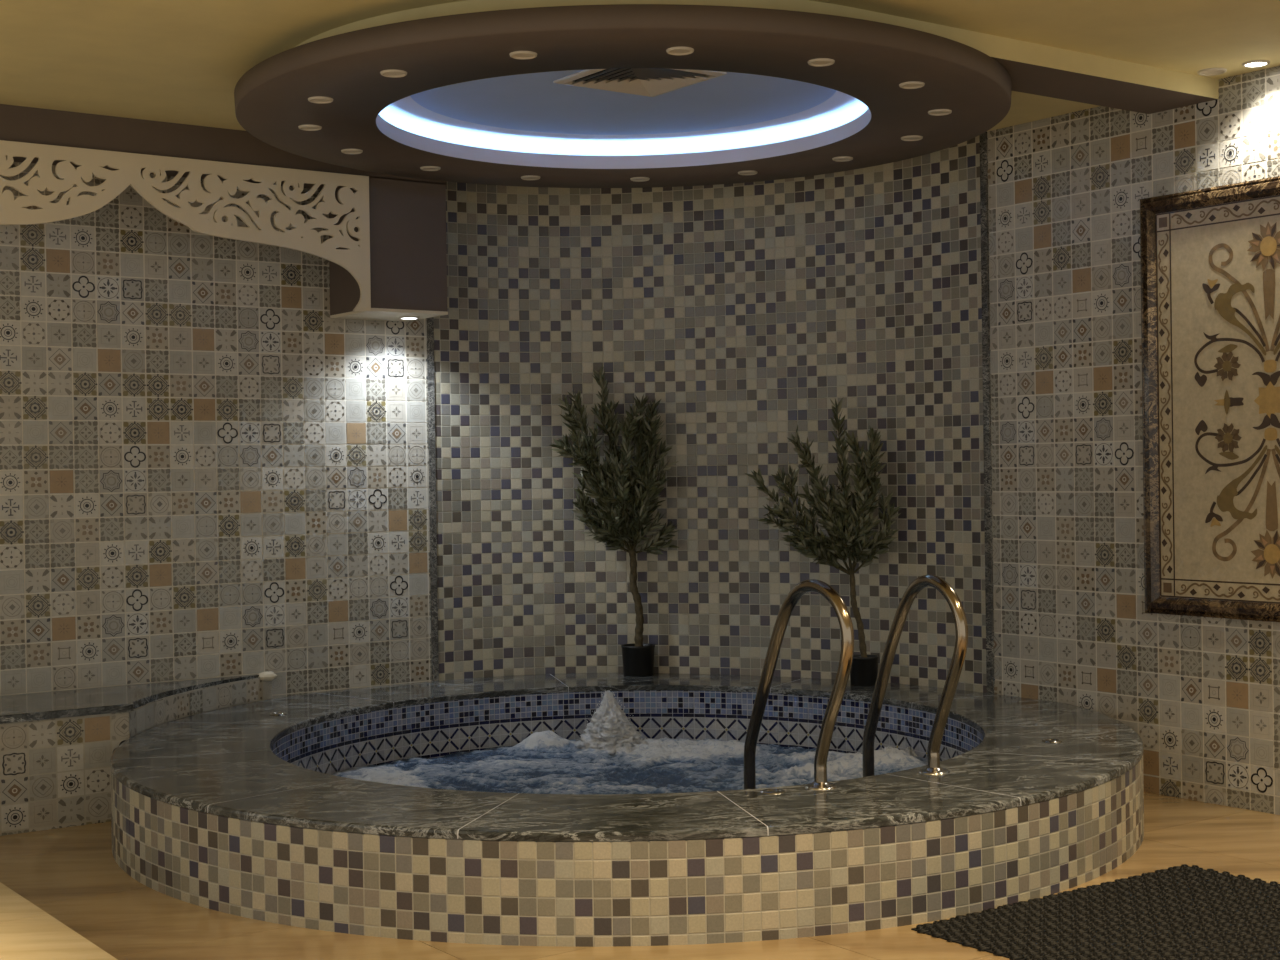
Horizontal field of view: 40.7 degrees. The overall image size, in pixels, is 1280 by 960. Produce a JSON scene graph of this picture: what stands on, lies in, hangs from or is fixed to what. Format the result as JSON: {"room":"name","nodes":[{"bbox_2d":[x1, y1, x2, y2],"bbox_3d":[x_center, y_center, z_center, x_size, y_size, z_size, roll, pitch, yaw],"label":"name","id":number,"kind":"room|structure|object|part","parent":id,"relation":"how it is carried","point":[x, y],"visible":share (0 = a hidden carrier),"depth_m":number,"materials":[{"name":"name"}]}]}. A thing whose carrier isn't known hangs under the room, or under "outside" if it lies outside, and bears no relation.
{"room":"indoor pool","nodes":[
{"label":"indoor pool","id":0,"kind":"room"},
{"bbox_2d":[0,882,117,959],"bbox_3d":[-1.555,1.294,2.250,2.860,0.120,7.880,-1,0,-36],"label":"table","id":1,"kind":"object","parent":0,"point":[27,932],"depth_m":4.62,"materials":[{"name":"beige wood"}]},
{"bbox_2d":[0,162,431,698],"bbox_3d":[-3.297,-0.069,6.945,5.540,3.049,0.126,-1,0,-36],"label":"wall","id":2,"kind":"structure","parent":0,"point":[206,471],"depth_m":7.80,"materials":[{"name":"tile"}]},
{"bbox_2d":[330,308,447,321],"bbox_3d":[-1.192,-0.778,8.137,0.398,0.014,0.450,-1,0,-36],"label":"trim","id":3,"kind":"structure","parent":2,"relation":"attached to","point":[378,314],"depth_m":8.05,"materials":[{"name":"beige paint"}]},
{"bbox_2d":[399,316,419,319],"bbox_3d":[-1.095,-0.770,8.176,0.100,0.012,0.100,-1,0,-36],"label":"recessed light","id":4,"kind":"object","parent":3,"relation":"in","point":[402,317],"visible":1,"depth_m":8.15,"materials":[{"name":"white plastic"}]},
{"bbox_2d":[427,317,438,681],"bbox_3d":[-1.033,-0.270,8.504,0.033,2.524,0.034,-1,0,-36],"label":"trim","id":5,"kind":"structure","parent":2,"relation":"attached to","point":[430,321],"depth_m":8.49,"materials":[{"name":"grey stone"}]},
{"bbox_2d":[410,69,836,134],"bbox_3d":[-0.064,-1.508,6.716,1.664,0.001,1.664,-1,0,-36],"label":"ceiling","id":6,"kind":"structure","parent":0,"point":[530,101],"depth_m":6.92,"materials":[{"name":"blue paint"}]},
{"bbox_2d":[553,68,726,96],"bbox_3d":[-0.003,-1.498,6.436,0.464,0.018,0.464,-1,0,-36],"label":"ceiling vent","id":7,"kind":"object","parent":6,"relation":"in","point":[650,82],"visible":0.94,"depth_m":6.44,"materials":[{"name":"plastic"}]},
{"bbox_2d":[0,0,1279,131],"bbox_3d":[-0.061,-1.573,3.908,7.300,0.100,8.808,-1,0,-36],"label":"ceiling","id":8,"kind":"structure","parent":0,"point":[172,61],"depth_m":5.96,"materials":[{"name":"paint"}]},
{"bbox_2d":[0,104,446,314],"bbox_3d":[-3.224,-1.126,6.682,5.382,0.753,0.448,-1,0,-36],"label":"beam","id":9,"kind":"structure","parent":8,"relation":"attached to","point":[408,248],"depth_m":7.85,"materials":[{"name":"brown paint"}]},
{"bbox_2d":[0,140,370,311],"bbox_3d":[-2.563,-1.047,6.864,3.279,0.612,0.026,-1,0,-36],"label":"valance","id":10,"kind":"object","parent":9,"relation":"hanging from","point":[91,162],"visible":1,"depth_m":7.38,"materials":[{"name":"beige paint"}]},
{"bbox_2d":[295,0,1218,113],"bbox_3d":[0.183,-1.504,6.893,3.267,0.095,2.660,-1,0,-36],"label":"ceiling","id":11,"kind":"structure","parent":8,"relation":"attached to","point":[1032,68],"depth_m":6.21,"materials":[{"name":"paint"}]},
{"bbox_2d":[234,4,1011,187],"bbox_3d":[-0.063,-1.416,6.716,2.956,0.073,2.956,-1,0,-36],"label":"ceiling","id":12,"kind":"structure","parent":11,"relation":"attached to","point":[872,58],"depth_m":5.82,"materials":[{"name":"brown paint"}]},
{"bbox_2d":[298,125,321,130],"bbox_3d":[-1.274,-1.361,6.652,0.090,0.012,0.090,-1,0,-36],"label":"recessed light","id":13,"kind":"object","parent":12,"relation":"in","point":[302,127],"visible":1,"depth_m":6.65,"materials":[{"name":"white plastic"}]},
{"bbox_2d":[308,96,332,103],"bbox_3d":[-1.143,-1.360,6.165,0.090,0.012,0.090,-1,0,-36],"label":"recessed light","id":14,"kind":"object","parent":12,"relation":"in","point":[318,99],"visible":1,"depth_m":6.16,"materials":[{"name":"white plastic"}]},
{"bbox_2d":[341,149,362,153],"bbox_3d":[-1.195,-1.364,7.150,0.090,0.012,0.090,-1,0,-36],"label":"recessed light","id":15,"kind":"object","parent":12,"relation":"in","point":[345,151],"visible":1,"depth_m":7.15,"materials":[{"name":"white plastic"}]},
{"bbox_2d":[380,69,406,77],"bbox_3d":[-0.825,-1.363,5.773,0.090,0.012,0.090,-1,0,-36],"label":"recessed light","id":16,"kind":"object","parent":12,"relation":"in","point":[393,73],"visible":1,"depth_m":5.77,"materials":[{"name":"white plastic"}]},
{"bbox_2d":[420,166,440,170],"bbox_3d":[-0.921,-1.370,7.573,0.090,0.012,0.090,-1,0,-36],"label":"recessed light","id":17,"kind":"object","parent":12,"relation":"in","point":[425,168],"visible":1,"depth_m":7.57,"materials":[{"name":"white plastic"}]},
{"bbox_2d":[509,51,536,59],"bbox_3d":[-0.375,-1.368,5.544,0.090,0.012,0.090,-1,0,-36],"label":"recessed light","id":18,"kind":"object","parent":12,"relation":"in","point":[522,55],"visible":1,"depth_m":5.54,"materials":[{"name":"white plastic"}]},
{"bbox_2d":[521,175,539,179],"bbox_3d":[-0.498,-1.377,7.848,0.090,0.012,0.090,-1,0,-36],"label":"recessed light","id":19,"kind":"object","parent":12,"relation":"in","point":[529,177],"visible":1,"depth_m":7.83,"materials":[{"name":"white glass"}]},
{"bbox_2d":[376,91,870,168],"bbox_3d":[-0.063,-1.445,6.716,2.090,0.129,2.090,-1,0,-36],"label":"cove","id":20,"kind":"object","parent":12,"relation":"attached to","point":[841,116],"visible":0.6,"depth_m":7.51,"materials":[{"name":"white paint"}]},
{"bbox_2d":[630,177,649,181],"bbox_3d":[0.000,-1.384,7.928,0.090,0.012,0.090,-1,0,-36],"label":"recessed light","id":21,"kind":"object","parent":12,"relation":"in","point":[636,179],"visible":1,"depth_m":7.92,"materials":[{"name":"white glass"}]},
{"bbox_2d":[666,47,693,54],"bbox_3d":[0.129,-1.375,5.518,0.090,0.012,0.090,-1,0,-36],"label":"recessed light","id":22,"kind":"object","parent":12,"relation":"in","point":[673,50],"visible":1,"depth_m":5.51,"materials":[{"name":"white plastic"}]},
{"bbox_2d":[738,170,757,174],"bbox_3d":[0.487,-1.391,7.797,0.090,0.012,0.090,-1,0,-36],"label":"recessed light","id":23,"kind":"object","parent":12,"relation":"in","point":[749,172],"visible":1,"depth_m":7.78,"materials":[{"name":"white glass"}]},
{"bbox_2d":[808,58,834,66],"bbox_3d":[0.599,-1.382,5.699,0.090,0.012,0.090,-1,0,-36],"label":"recessed light","id":24,"kind":"object","parent":12,"relation":"in","point":[820,62],"visible":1,"depth_m":5.70,"materials":[{"name":"white plastic"}]},
{"bbox_2d":[832,156,852,161],"bbox_3d":[0.879,-1.394,7.480,0.090,0.012,0.090,-1,0,-36],"label":"recessed light","id":25,"kind":"object","parent":12,"relation":"in","point":[842,158],"visible":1,"depth_m":7.47,"materials":[{"name":"white glass"}]},
{"bbox_2d":[899,81,924,88],"bbox_3d":[0.956,-1.389,6.056,0.090,0.012,0.090,-1,0,-36],"label":"recessed light","id":26,"kind":"object","parent":12,"relation":"in","point":[913,84],"visible":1,"depth_m":6.05,"materials":[{"name":"white plastic"}]},
{"bbox_2d":[901,135,922,140],"bbox_3d":[1.109,-1.395,7.031,0.090,0.012,0.090,-1,0,-36],"label":"recessed light","id":27,"kind":"object","parent":12,"relation":"in","point":[911,137],"visible":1,"depth_m":7.02,"materials":[{"name":"white glass"}]},
{"bbox_2d":[928,109,951,115],"bbox_3d":[1.136,-1.393,6.527,0.090,0.012,0.090,-1,0,-36],"label":"recessed light","id":28,"kind":"object","parent":12,"relation":"in","point":[938,112],"visible":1,"depth_m":6.53,"materials":[{"name":"white plastic"}]},
{"bbox_2d":[1197,68,1226,75],"bbox_3d":[2.192,-1.565,6.605,0.110,0.012,0.110,-1,0,-36],"label":"recessed light","id":29,"kind":"object","parent":8,"relation":"in","point":[1209,71],"visible":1,"depth_m":6.60,"materials":[{"name":"white plastic"}]},
{"bbox_2d":[1242,60,1269,67],"bbox_3d":[2.317,-1.567,6.483,0.100,0.012,0.100,-1,0,-36],"label":"recessed light","id":30,"kind":"object","parent":8,"relation":"in","point":[1254,63],"visible":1,"depth_m":6.47,"materials":[{"name":"white plastic"}]},
{"bbox_2d":[0,788,1279,959],"bbox_3d":[-0.020,1.385,3.922,7.300,0.120,8.808,-1,0,-36],"label":"floor","id":31,"kind":"structure","parent":0,"point":[72,874],"depth_m":5.30,"materials":[{"name":"beige wood"}]},
{"bbox_2d":[0,671,276,835],"bbox_3d":[-3.205,1.129,6.431,4.296,0.456,0.802,-1,0,-36],"label":"tiled bench","id":32,"kind":"object","parent":31,"relation":"on","point":[57,748],"visible":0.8,"depth_m":6.71,"materials":[{"name":"tile"}]},
{"bbox_3d":[-3.208,0.927,6.430,4.296,0.052,0.802,-1,0,-36],"label":"marble seat","id":33,"kind":"part","parent":32,"relation":"part of","materials":[{"name":"grey stone"}]},
{"bbox_2d":[110,673,1143,946],"bbox_3d":[-0.073,1.149,6.792,3.826,0.335,3.876,-1,0,-36],"label":"hot tub","id":34,"kind":"object","parent":31,"relation":"on","point":[332,853],"visible":0.94,"depth_m":5.33,"materials":[{"name":"tile"}]},
{"bbox_2d":[550,364,678,675],"bbox_3d":[-0.118,0.200,8.550,0.639,1.556,0.375,-1,0,5],"label":"tree","id":35,"kind":"object","parent":34,"relation":"on","point":[626,497],"visible":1,"depth_m":8.56,"materials":[{"name":"green plant"}]},
{"bbox_3d":[-0.009,0.902,8.647,0.169,0.148,0.169,-1,0,-36],"label":"pot","id":36,"kind":"part","parent":35,"relation":"part of","materials":[{"name":"black plastic"}]},
{"bbox_2d":[332,690,927,793],"bbox_3d":[0.010,1.134,6.886,2.934,0.327,2.794,-1,0,-36],"label":"water","id":37,"kind":"object","parent":34,"relation":"in","point":[612,757],"visible":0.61,"depth_m":7.47,"materials":[{"name":"liquid"}]},
{"bbox_2d":[743,579,853,789],"bbox_3d":[0.505,0.752,5.633,0.114,0.866,0.604,-1,0,-36],"label":"pool handrail","id":38,"kind":"object","parent":34,"relation":"on","point":[820,782],"visible":0.95,"depth_m":5.51,"materials":[{"name":"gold metal"}]},
{"bbox_2d":[745,398,900,685],"bbox_3d":[0.859,0.289,8.050,0.741,1.356,0.299,-1,0,-5],"label":"tree","id":39,"kind":"object","parent":34,"relation":"on","point":[848,528],"visible":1,"depth_m":8.04,"materials":[{"name":"green plant"}]},
{"bbox_3d":[1.054,0.896,8.117,0.140,0.135,0.140,-1,0,-36],"label":"pot","id":40,"kind":"part","parent":39,"relation":"part of","materials":[{"name":"black plastic"}]},
{"bbox_2d":[862,574,967,776],"bbox_3d":[0.922,0.748,5.855,0.109,0.861,0.547,-1,0,-36],"label":"pool handrail","id":41,"kind":"object","parent":34,"relation":"on","point":[961,627],"visible":0.97,"depth_m":5.76,"materials":[{"name":"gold metal"}]},
{"bbox_2d":[911,864,1279,959],"bbox_3d":[1.562,1.292,5.024,1.294,0.011,0.889,-1,0,-36],"label":"rubber mat","id":42,"kind":"object","parent":31,"relation":"on","point":[1183,912],"visible":1,"depth_m":5.03,"materials":[{"name":"black rubber"}]},
{"bbox_2d":[434,136,986,692],"bbox_3d":[0.350,-0.126,8.425,2.853,3.049,0.607,-1,0,16],"label":"wall niche","id":43,"kind":"object","parent":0,"point":[745,309],"visible":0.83,"depth_m":8.59,"materials":[{"name":"tile"}]},
{"bbox_2d":[987,66,1279,814],"bbox_3d":[3.541,-0.154,5.110,0.126,3.049,6.576,-1,0,-36],"label":"wall","id":44,"kind":"structure","parent":0,"point":[1201,695],"depth_m":7.24,"materials":[{"name":"tile"}]},
{"bbox_2d":[979,131,994,693],"bbox_3d":[1.570,-0.302,7.761,0.034,2.524,0.036,-1,0,-36],"label":"trim","id":45,"kind":"structure","parent":44,"relation":"attached to","point":[984,185],"depth_m":7.75,"materials":[{"name":"grey stone"}]},
{"bbox_2d":[1140,176,1279,621],"bbox_3d":[2.402,-0.304,6.561,0.060,1.686,1.174,-1,0,-36],"label":"panel","id":46,"kind":"object","parent":44,"relation":"attached to","point":[1210,257],"visible":1,"depth_m":6.77,"materials":[{"name":"tile"}]},
{"bbox_3d":[2.076,-0.302,7.007,0.050,1.686,0.068,-1,0,-36],"label":"frame moulding","id":47,"kind":"part","parent":46,"relation":"part of","materials":[{"name":"brown stone"}]},
{"bbox_3d":[2.387,-1.113,6.554,0.050,0.068,1.174,-1,0,-36],"label":"frame moulding","id":48,"kind":"part","parent":46,"relation":"part of","materials":[{"name":"brown stone"}]},
{"bbox_3d":[2.409,0.505,6.562,0.050,0.068,1.174,-1,0,-36],"label":"frame moulding","id":49,"kind":"part","parent":46,"relation":"part of","materials":[{"name":"brown stone"}]}
]}

